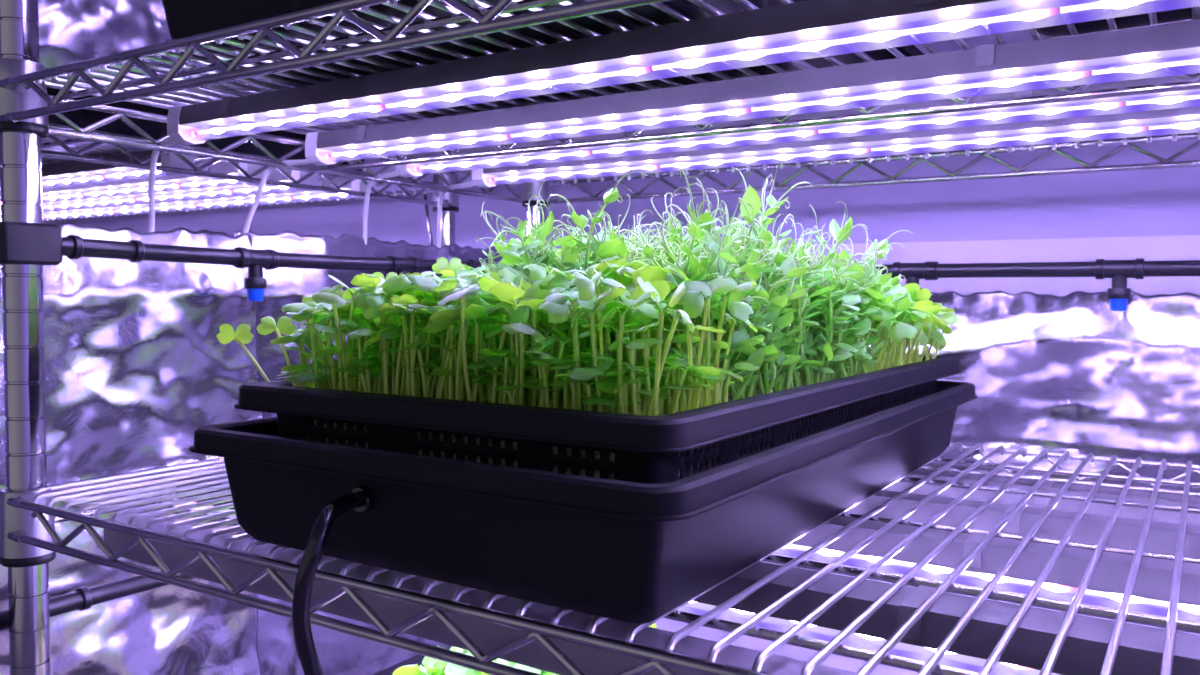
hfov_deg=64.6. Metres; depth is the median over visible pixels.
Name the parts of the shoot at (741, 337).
stem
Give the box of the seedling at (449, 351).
[427,343,474,398]
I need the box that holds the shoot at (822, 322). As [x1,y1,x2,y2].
[808,278,859,382]
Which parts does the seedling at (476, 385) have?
stem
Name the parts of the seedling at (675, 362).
stem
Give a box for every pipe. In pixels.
[0,221,518,300]
[0,570,194,630]
[824,258,1199,310]
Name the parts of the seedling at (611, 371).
stem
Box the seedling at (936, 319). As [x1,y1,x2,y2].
[904,307,948,364]
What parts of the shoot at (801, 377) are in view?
stem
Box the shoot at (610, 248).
[551,171,646,348]
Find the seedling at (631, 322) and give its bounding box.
[582,315,651,405]
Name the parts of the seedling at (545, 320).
stem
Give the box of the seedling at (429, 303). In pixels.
[416,300,471,395]
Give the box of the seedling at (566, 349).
[557,348,615,411]
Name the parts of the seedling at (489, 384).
stem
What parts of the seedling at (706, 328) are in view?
stem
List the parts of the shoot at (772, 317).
stem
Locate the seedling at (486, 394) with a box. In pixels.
[485,375,499,401]
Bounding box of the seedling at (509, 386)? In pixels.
[493,382,519,404]
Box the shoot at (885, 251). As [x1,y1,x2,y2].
[831,243,904,379]
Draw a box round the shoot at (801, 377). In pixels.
[798,226,816,381]
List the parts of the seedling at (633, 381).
stem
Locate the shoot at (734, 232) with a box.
[689,197,750,254]
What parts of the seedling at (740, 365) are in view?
stem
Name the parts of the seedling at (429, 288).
stem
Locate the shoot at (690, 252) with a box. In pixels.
[653,169,719,402]
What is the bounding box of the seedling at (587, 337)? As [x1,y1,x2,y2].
[563,336,603,348]
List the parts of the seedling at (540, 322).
stem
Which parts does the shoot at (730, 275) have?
stem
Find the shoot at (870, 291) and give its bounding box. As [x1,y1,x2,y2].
[849,239,905,374]
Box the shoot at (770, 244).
[752,214,798,391]
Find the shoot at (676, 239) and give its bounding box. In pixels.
[671,221,689,254]
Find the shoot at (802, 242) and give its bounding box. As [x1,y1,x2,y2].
[797,228,811,249]
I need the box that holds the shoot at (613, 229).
[567,204,617,237]
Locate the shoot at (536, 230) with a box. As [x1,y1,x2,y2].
[516,230,541,283]
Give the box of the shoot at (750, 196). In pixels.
[716,159,791,390]
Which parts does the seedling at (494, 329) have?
stem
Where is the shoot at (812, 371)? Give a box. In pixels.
[794,275,857,383]
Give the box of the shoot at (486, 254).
[486,254,524,278]
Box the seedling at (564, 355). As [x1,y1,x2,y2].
[556,354,585,408]
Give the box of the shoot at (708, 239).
[686,216,759,402]
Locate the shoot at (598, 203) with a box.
[573,203,609,234]
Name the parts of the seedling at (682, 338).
stem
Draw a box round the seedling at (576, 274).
[572,272,626,356]
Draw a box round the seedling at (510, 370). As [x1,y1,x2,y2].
[502,362,537,403]
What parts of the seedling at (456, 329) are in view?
stem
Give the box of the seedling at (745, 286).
[713,281,756,404]
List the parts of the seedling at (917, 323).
stem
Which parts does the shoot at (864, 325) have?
stem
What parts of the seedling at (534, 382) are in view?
stem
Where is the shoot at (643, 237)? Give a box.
[637,210,652,245]
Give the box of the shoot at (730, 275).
[707,261,756,399]
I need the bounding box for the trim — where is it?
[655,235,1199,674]
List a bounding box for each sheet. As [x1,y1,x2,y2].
[0,223,263,674]
[38,0,289,101]
[234,230,501,674]
[869,291,1199,491]
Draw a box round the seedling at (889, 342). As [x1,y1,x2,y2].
[886,331,895,366]
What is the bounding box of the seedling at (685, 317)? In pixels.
[648,308,693,415]
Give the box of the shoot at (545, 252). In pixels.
[521,235,584,274]
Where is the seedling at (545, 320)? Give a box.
[536,311,583,393]
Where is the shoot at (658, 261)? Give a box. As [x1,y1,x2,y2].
[628,249,667,268]
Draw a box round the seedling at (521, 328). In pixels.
[502,308,545,404]
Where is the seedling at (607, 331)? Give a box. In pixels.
[576,301,627,399]
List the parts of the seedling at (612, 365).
stem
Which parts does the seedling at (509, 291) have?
stem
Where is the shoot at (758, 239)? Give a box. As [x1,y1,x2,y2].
[712,239,766,364]
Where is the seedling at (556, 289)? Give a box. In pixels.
[549,287,578,408]
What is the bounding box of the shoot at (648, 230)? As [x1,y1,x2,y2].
[624,221,657,243]
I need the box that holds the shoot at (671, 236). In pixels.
[651,197,719,243]
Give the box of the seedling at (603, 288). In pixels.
[600,285,632,375]
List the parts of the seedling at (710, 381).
stem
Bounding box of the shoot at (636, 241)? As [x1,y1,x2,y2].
[631,231,684,246]
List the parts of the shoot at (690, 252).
stem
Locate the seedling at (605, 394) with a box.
[591,389,618,412]
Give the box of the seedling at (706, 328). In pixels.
[668,312,724,409]
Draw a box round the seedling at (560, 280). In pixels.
[541,273,569,334]
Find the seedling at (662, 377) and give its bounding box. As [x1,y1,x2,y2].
[650,376,712,413]
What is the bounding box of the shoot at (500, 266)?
[469,230,509,278]
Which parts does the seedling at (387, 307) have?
stem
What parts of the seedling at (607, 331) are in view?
stem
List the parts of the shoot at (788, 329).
stem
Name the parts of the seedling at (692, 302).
stem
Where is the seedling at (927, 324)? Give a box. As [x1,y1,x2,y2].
[908,322,931,363]
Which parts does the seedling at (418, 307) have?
stem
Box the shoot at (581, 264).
[560,226,618,331]
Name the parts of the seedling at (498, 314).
stem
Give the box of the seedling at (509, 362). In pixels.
[508,351,554,405]
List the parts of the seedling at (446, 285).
stem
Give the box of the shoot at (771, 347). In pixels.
[712,289,778,397]
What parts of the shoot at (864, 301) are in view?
stem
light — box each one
[0,136,425,220]
[0,161,265,206]
[0,169,318,214]
[0,177,375,220]
[40,150,193,188]
[148,0,1199,232]
[162,469,1199,674]
[242,19,1199,233]
[363,73,1199,243]
[437,107,1199,247]
[774,516,1199,621]
[844,490,1199,558]
[884,469,1199,525]
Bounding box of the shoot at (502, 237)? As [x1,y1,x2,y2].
[481,202,539,270]
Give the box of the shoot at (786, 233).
[774,214,810,335]
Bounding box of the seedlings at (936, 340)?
[800,303,951,374]
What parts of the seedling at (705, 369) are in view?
stem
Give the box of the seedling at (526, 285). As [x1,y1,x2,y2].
[521,283,549,331]
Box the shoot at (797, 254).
[786,254,817,379]
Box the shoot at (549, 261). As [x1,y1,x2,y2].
[519,249,554,336]
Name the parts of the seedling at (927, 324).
stem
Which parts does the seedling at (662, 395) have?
stem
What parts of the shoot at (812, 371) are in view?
stem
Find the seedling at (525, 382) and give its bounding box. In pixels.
[524,381,581,407]
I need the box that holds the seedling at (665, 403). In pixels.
[637,349,666,414]
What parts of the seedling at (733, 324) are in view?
stem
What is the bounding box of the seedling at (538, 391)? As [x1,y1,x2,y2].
[524,358,539,404]
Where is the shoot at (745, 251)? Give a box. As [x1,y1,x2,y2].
[728,243,764,373]
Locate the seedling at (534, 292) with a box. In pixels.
[497,285,550,405]
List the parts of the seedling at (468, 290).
stem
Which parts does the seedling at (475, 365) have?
stem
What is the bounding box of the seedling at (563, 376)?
[553,372,583,408]
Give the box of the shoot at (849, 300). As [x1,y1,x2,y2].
[811,260,870,382]
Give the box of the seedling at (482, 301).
[466,296,509,395]
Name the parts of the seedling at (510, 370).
stem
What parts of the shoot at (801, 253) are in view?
stem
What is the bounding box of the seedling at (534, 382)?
[527,379,595,407]
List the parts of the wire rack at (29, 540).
post, rail, rail, rail, rail, post, rail, rail, rail, rail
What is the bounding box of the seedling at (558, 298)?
[543,293,613,409]
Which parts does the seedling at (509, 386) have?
stem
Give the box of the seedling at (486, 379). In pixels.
[473,376,528,399]
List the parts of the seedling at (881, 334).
stem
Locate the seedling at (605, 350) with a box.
[584,348,610,412]
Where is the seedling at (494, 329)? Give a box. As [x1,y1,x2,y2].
[484,323,506,402]
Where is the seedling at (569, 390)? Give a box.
[549,386,582,408]
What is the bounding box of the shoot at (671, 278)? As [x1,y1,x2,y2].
[650,261,738,383]
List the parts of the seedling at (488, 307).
stem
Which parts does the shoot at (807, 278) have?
stem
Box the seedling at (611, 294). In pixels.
[571,287,626,411]
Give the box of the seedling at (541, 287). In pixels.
[493,282,548,345]
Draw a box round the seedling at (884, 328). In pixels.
[874,320,902,368]
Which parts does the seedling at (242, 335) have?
stem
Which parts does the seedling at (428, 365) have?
stem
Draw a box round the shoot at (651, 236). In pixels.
[650,212,689,263]
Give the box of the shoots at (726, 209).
[565,196,742,251]
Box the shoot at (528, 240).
[480,211,559,282]
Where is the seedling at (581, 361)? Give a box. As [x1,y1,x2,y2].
[570,360,592,405]
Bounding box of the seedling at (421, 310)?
[421,310,454,399]
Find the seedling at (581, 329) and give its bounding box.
[563,315,591,347]
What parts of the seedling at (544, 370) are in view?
stem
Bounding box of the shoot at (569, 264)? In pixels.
[534,232,585,285]
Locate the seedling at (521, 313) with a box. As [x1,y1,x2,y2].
[506,305,539,406]
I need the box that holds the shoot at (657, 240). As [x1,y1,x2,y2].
[627,235,674,257]
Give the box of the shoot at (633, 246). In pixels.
[626,215,634,255]
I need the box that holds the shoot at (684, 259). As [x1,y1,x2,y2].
[666,242,686,261]
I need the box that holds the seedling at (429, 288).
[429,288,459,378]
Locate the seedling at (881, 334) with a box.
[869,301,915,369]
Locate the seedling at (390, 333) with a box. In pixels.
[377,315,427,394]
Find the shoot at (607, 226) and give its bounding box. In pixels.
[606,226,646,260]
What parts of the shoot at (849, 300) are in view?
stem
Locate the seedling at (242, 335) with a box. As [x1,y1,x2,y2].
[216,323,269,381]
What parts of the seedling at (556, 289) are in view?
stem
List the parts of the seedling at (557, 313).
stem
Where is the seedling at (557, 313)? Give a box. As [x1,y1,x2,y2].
[538,302,611,409]
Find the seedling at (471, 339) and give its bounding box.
[466,321,508,375]
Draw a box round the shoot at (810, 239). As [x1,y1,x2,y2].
[763,239,814,375]
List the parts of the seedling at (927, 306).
stem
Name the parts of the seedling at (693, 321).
stem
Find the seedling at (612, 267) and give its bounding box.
[592,263,619,329]
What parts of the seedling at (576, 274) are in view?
stem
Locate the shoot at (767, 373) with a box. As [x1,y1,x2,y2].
[734,253,800,392]
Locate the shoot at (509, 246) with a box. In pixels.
[476,237,525,273]
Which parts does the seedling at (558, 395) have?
stem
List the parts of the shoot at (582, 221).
stem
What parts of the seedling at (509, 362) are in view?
stem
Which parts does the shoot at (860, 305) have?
stem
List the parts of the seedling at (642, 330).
stem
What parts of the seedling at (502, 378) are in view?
stem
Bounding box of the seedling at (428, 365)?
[418,361,470,398]
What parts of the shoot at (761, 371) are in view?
stem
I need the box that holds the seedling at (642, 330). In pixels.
[623,322,657,411]
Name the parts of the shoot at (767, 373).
stem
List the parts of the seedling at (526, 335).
stem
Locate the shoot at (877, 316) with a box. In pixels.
[821,225,882,371]
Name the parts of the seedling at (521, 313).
stem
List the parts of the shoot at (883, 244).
stem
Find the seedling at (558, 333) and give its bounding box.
[526,319,571,351]
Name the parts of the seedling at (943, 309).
stem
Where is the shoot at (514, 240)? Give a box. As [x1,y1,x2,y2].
[500,217,560,271]
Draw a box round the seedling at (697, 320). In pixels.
[694,302,721,395]
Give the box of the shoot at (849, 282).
[813,235,851,380]
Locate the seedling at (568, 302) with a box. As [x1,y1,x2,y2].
[555,293,575,353]
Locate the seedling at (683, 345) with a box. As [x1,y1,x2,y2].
[677,309,702,411]
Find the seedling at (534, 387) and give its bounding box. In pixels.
[514,384,551,406]
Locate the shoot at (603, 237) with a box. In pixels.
[558,210,612,271]
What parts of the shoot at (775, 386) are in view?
stem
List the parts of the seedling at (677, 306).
stem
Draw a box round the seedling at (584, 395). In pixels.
[581,393,643,412]
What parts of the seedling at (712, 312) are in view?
stem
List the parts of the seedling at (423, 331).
stem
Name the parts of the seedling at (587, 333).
stem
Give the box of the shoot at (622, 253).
[602,208,674,261]
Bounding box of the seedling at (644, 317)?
[605,300,653,373]
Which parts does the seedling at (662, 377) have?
stem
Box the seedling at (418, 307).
[381,304,428,396]
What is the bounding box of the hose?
[292,491,363,674]
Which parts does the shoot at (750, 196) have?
stem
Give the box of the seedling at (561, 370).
[549,366,590,374]
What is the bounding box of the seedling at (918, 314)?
[882,310,932,367]
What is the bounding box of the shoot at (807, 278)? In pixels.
[762,246,841,390]
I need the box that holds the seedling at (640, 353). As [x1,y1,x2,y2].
[626,296,681,356]
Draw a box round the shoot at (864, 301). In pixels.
[827,263,887,380]
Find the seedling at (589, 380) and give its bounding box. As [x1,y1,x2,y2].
[568,378,594,409]
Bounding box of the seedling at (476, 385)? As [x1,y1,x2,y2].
[448,371,496,401]
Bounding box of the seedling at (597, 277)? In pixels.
[574,269,618,379]
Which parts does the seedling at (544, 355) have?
stem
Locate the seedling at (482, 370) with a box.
[462,368,489,401]
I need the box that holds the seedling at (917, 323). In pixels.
[903,322,921,362]
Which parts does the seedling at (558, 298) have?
stem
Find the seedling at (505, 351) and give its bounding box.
[478,346,526,403]
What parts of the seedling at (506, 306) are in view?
stem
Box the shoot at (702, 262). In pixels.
[651,244,721,366]
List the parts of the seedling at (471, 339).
stem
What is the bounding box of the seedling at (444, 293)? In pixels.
[439,277,483,399]
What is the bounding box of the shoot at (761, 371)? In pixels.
[754,308,780,390]
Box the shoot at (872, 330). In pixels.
[839,262,878,377]
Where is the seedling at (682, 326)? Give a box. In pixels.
[664,314,698,411]
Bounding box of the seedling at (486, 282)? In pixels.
[478,275,523,378]
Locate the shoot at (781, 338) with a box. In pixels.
[729,310,785,398]
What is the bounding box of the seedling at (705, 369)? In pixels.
[650,358,723,412]
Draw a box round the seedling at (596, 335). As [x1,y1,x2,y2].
[569,310,597,410]
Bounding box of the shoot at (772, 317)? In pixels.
[700,272,780,402]
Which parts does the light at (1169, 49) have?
power cord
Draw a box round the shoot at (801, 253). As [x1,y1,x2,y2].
[770,245,835,384]
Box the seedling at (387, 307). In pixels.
[378,302,432,395]
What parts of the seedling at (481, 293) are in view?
stem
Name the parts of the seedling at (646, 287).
stem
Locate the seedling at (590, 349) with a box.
[569,293,591,383]
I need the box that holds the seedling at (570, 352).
[556,351,572,368]
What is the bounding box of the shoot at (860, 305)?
[807,284,862,383]
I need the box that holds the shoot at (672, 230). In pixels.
[648,187,714,265]
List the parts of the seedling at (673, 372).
stem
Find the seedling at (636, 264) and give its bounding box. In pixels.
[598,260,647,272]
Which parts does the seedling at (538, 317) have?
stem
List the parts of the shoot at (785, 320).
stem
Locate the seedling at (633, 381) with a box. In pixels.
[613,378,644,413]
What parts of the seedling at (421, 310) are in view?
stem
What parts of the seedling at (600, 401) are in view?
stem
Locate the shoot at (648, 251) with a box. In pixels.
[618,229,704,346]
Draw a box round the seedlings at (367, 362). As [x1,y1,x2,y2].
[271,258,700,409]
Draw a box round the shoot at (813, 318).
[770,251,819,384]
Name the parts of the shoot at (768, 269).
stem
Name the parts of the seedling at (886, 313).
stem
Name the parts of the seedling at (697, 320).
stem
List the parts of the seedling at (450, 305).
stem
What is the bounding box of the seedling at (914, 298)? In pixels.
[886,290,920,368]
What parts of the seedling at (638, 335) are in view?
stem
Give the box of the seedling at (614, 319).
[588,317,658,412]
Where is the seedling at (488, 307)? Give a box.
[444,304,498,389]
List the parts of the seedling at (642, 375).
stem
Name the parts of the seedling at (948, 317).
stem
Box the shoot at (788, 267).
[722,247,808,400]
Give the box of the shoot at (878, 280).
[832,247,881,374]
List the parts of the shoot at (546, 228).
stem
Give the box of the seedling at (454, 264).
[432,257,464,273]
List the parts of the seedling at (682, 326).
stem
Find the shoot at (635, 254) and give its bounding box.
[591,242,660,336]
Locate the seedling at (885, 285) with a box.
[857,280,890,363]
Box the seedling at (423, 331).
[389,328,436,395]
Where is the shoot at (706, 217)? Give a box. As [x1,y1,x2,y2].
[655,183,738,380]
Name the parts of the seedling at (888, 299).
stem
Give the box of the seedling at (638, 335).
[615,329,662,415]
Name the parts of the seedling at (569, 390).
stem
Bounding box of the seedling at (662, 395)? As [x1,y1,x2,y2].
[636,383,672,412]
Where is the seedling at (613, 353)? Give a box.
[584,350,616,358]
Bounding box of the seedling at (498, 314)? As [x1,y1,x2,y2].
[479,310,506,400]
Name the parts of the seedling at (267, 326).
stem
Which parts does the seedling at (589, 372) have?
stem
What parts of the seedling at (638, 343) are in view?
stem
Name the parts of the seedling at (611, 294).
stem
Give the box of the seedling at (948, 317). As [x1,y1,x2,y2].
[919,311,958,361]
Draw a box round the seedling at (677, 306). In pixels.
[654,300,683,414]
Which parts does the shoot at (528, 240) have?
stem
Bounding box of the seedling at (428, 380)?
[400,365,455,397]
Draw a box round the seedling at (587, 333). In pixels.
[532,329,598,407]
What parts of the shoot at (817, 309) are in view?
stem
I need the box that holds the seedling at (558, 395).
[533,352,592,405]
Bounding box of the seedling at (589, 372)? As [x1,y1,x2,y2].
[547,362,604,409]
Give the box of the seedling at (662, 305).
[652,303,669,307]
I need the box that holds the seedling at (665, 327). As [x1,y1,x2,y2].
[651,324,686,410]
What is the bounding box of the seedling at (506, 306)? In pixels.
[500,300,532,405]
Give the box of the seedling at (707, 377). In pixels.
[676,369,721,408]
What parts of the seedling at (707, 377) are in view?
stem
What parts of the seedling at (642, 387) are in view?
stem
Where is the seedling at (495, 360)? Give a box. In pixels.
[477,349,532,403]
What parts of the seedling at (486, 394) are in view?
stem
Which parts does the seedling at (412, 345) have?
stem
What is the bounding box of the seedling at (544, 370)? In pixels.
[523,342,552,407]
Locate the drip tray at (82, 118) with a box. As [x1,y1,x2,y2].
[46,77,364,170]
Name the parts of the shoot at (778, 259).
stem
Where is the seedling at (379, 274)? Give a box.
[372,272,397,286]
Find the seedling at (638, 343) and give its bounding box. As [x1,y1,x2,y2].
[609,337,663,414]
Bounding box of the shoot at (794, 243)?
[786,218,806,246]
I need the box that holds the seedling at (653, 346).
[651,296,671,397]
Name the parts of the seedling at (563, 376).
stem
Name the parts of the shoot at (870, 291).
stem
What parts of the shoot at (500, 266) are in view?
stem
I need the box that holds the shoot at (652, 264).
[651,236,716,271]
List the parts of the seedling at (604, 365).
stem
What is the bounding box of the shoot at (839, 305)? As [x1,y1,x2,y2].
[809,280,866,376]
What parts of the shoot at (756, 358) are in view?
stem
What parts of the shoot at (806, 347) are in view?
stem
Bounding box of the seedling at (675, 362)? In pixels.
[648,347,694,404]
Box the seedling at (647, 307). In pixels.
[625,299,665,415]
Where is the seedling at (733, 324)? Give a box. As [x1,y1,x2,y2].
[720,316,757,396]
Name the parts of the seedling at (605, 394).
stem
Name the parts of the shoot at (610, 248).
stem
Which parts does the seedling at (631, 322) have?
stem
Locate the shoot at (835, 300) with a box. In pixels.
[815,281,859,381]
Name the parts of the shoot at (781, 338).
stem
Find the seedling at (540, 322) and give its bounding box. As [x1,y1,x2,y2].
[538,311,571,347]
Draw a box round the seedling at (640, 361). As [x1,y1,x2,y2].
[580,351,644,411]
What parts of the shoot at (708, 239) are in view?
stem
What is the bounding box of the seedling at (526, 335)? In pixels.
[506,298,539,405]
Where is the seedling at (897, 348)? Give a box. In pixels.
[896,293,901,365]
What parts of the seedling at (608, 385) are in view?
stem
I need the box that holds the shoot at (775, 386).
[773,278,814,391]
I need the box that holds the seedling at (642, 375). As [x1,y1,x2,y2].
[594,373,650,412]
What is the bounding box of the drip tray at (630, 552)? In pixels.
[189,380,977,623]
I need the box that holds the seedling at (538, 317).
[489,304,540,377]
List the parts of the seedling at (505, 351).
stem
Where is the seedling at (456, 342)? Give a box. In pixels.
[440,331,479,398]
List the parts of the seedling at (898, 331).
stem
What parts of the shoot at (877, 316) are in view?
stem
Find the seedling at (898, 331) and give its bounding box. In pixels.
[874,311,915,369]
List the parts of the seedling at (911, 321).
stem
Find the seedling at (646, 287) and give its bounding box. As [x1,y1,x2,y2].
[637,277,686,415]
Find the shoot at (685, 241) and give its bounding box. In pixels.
[679,228,731,396]
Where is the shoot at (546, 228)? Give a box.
[502,181,556,282]
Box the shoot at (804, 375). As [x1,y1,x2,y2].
[801,334,815,381]
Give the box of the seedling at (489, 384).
[470,349,514,402]
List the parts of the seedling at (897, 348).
stem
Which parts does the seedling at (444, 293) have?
stem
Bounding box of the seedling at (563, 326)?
[556,317,584,392]
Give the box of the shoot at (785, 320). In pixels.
[735,277,807,393]
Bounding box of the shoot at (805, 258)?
[745,258,809,395]
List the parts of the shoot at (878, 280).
stem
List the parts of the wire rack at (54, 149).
rail, rail, rail, post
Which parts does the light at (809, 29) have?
power cord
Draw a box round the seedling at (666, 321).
[609,311,677,392]
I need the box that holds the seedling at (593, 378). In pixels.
[583,365,596,410]
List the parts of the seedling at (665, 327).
stem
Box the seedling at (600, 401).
[582,391,618,411]
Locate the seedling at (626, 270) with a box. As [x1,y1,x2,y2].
[613,267,638,356]
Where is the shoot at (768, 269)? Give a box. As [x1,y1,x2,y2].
[731,198,792,394]
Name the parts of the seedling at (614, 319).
stem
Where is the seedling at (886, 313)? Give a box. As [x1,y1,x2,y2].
[857,301,893,368]
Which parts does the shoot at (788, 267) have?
stem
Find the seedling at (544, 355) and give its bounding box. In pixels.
[522,350,557,406]
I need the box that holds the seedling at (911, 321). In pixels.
[888,302,922,367]
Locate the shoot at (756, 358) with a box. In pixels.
[711,250,780,401]
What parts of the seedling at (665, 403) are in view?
stem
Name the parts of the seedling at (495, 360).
stem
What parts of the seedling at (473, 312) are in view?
stem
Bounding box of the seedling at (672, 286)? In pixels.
[661,280,677,408]
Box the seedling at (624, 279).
[606,273,638,290]
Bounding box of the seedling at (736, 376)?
[718,371,743,403]
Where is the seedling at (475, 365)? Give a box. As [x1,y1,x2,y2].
[466,362,519,402]
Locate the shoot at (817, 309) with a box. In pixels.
[745,224,822,386]
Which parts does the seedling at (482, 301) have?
stem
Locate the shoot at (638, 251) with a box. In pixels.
[595,214,663,259]
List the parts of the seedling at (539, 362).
stem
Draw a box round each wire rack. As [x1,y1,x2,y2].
[0,0,1199,674]
[0,123,458,246]
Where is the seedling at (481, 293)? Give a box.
[474,291,491,401]
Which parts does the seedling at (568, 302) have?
stem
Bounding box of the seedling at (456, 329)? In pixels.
[452,301,505,401]
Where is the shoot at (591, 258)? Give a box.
[574,229,651,335]
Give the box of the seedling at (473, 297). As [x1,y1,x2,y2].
[452,286,496,396]
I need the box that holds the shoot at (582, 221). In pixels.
[547,194,640,269]
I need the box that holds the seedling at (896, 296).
[874,283,910,347]
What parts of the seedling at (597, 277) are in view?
stem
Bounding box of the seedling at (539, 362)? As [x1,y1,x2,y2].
[526,355,566,396]
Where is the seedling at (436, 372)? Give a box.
[431,369,487,399]
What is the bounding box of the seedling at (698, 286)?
[678,281,711,405]
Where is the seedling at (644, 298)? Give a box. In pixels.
[598,292,657,413]
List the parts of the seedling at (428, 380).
stem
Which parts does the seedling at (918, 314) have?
stem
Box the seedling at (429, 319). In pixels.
[408,303,431,379]
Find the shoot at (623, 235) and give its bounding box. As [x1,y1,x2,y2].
[621,224,654,249]
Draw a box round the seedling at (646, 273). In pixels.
[629,265,666,396]
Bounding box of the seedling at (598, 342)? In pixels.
[598,342,662,350]
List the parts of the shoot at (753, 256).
stem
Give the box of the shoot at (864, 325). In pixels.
[811,269,878,375]
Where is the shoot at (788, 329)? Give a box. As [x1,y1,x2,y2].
[768,239,816,387]
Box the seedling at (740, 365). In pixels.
[720,362,759,402]
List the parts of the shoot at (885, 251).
stem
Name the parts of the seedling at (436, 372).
stem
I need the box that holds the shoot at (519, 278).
[518,278,569,347]
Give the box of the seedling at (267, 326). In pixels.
[256,316,295,385]
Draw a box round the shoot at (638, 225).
[634,215,694,266]
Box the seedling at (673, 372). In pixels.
[644,364,701,411]
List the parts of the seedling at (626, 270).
stem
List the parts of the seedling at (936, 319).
stem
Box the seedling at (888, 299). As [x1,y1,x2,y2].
[872,296,891,369]
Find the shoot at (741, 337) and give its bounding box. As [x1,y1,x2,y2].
[690,251,768,404]
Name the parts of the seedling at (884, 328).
stem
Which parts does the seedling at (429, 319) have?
stem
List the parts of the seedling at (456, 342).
stem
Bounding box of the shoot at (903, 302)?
[864,274,911,372]
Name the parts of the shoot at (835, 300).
stem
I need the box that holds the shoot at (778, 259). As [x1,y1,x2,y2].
[757,230,840,389]
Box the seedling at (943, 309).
[912,307,954,362]
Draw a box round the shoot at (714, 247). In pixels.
[665,199,748,366]
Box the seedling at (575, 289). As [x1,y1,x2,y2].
[568,271,610,321]
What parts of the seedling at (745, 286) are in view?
stem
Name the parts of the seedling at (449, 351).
stem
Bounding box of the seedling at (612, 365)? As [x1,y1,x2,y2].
[609,363,646,397]
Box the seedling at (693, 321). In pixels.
[692,313,714,406]
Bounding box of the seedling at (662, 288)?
[631,280,669,414]
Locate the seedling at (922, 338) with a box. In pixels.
[906,325,927,362]
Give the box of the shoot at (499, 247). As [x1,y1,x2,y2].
[493,207,572,273]
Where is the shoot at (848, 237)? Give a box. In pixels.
[833,237,852,378]
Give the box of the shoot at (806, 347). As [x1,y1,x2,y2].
[781,240,828,388]
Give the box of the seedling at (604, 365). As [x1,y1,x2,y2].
[564,356,613,410]
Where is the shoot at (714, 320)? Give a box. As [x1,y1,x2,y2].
[672,267,742,362]
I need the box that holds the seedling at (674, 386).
[641,381,697,405]
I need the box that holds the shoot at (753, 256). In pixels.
[731,221,818,379]
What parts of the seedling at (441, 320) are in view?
stem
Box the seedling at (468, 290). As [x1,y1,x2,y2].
[438,284,479,400]
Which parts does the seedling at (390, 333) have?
stem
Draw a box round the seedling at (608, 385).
[549,378,618,410]
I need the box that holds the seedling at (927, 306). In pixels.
[881,300,939,366]
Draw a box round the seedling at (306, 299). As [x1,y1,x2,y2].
[302,296,327,347]
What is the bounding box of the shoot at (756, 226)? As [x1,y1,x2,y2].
[696,204,783,373]
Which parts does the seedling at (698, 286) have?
stem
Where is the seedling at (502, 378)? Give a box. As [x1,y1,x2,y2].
[480,366,530,403]
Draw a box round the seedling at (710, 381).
[675,370,727,405]
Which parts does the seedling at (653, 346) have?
stem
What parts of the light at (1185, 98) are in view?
power cord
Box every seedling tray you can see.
[234,355,962,483]
[373,654,424,674]
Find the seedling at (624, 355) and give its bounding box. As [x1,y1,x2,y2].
[613,353,629,413]
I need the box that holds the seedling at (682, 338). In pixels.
[662,333,728,407]
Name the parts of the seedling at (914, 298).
stem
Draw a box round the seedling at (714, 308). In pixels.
[701,307,735,365]
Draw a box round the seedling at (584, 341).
[581,339,586,409]
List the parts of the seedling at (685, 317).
stem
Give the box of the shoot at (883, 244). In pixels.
[835,230,911,375]
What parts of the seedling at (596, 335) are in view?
stem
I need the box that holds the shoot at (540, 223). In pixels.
[518,203,593,265]
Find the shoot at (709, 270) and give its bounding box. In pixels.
[685,270,733,397]
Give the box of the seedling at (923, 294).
[901,283,930,357]
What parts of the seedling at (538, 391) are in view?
stem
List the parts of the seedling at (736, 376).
stem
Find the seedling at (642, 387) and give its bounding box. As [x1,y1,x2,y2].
[641,297,669,412]
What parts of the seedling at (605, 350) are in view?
stem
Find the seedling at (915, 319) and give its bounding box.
[877,301,920,363]
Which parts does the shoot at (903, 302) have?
stem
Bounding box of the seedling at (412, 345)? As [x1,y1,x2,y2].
[397,341,449,396]
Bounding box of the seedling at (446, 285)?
[433,280,460,399]
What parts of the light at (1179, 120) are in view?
power cord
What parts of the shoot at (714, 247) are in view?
stem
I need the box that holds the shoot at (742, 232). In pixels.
[679,224,745,260]
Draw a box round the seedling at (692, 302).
[677,277,737,402]
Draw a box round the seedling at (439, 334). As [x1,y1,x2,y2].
[437,320,471,377]
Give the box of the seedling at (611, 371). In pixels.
[604,366,671,414]
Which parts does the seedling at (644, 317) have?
stem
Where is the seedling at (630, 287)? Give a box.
[601,285,637,352]
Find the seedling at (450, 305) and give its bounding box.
[435,302,460,397]
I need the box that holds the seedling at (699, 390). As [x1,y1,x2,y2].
[680,372,723,408]
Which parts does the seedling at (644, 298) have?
stem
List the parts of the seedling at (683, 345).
stem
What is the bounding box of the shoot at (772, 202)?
[725,182,812,390]
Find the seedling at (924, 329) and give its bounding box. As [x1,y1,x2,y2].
[906,325,927,357]
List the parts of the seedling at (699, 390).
stem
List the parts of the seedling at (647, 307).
stem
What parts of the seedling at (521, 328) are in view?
stem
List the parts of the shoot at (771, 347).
stem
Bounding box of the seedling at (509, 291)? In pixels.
[489,283,543,404]
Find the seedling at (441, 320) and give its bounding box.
[425,309,498,399]
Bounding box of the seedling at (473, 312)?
[454,304,502,401]
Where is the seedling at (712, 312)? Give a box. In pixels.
[702,309,725,365]
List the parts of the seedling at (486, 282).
stem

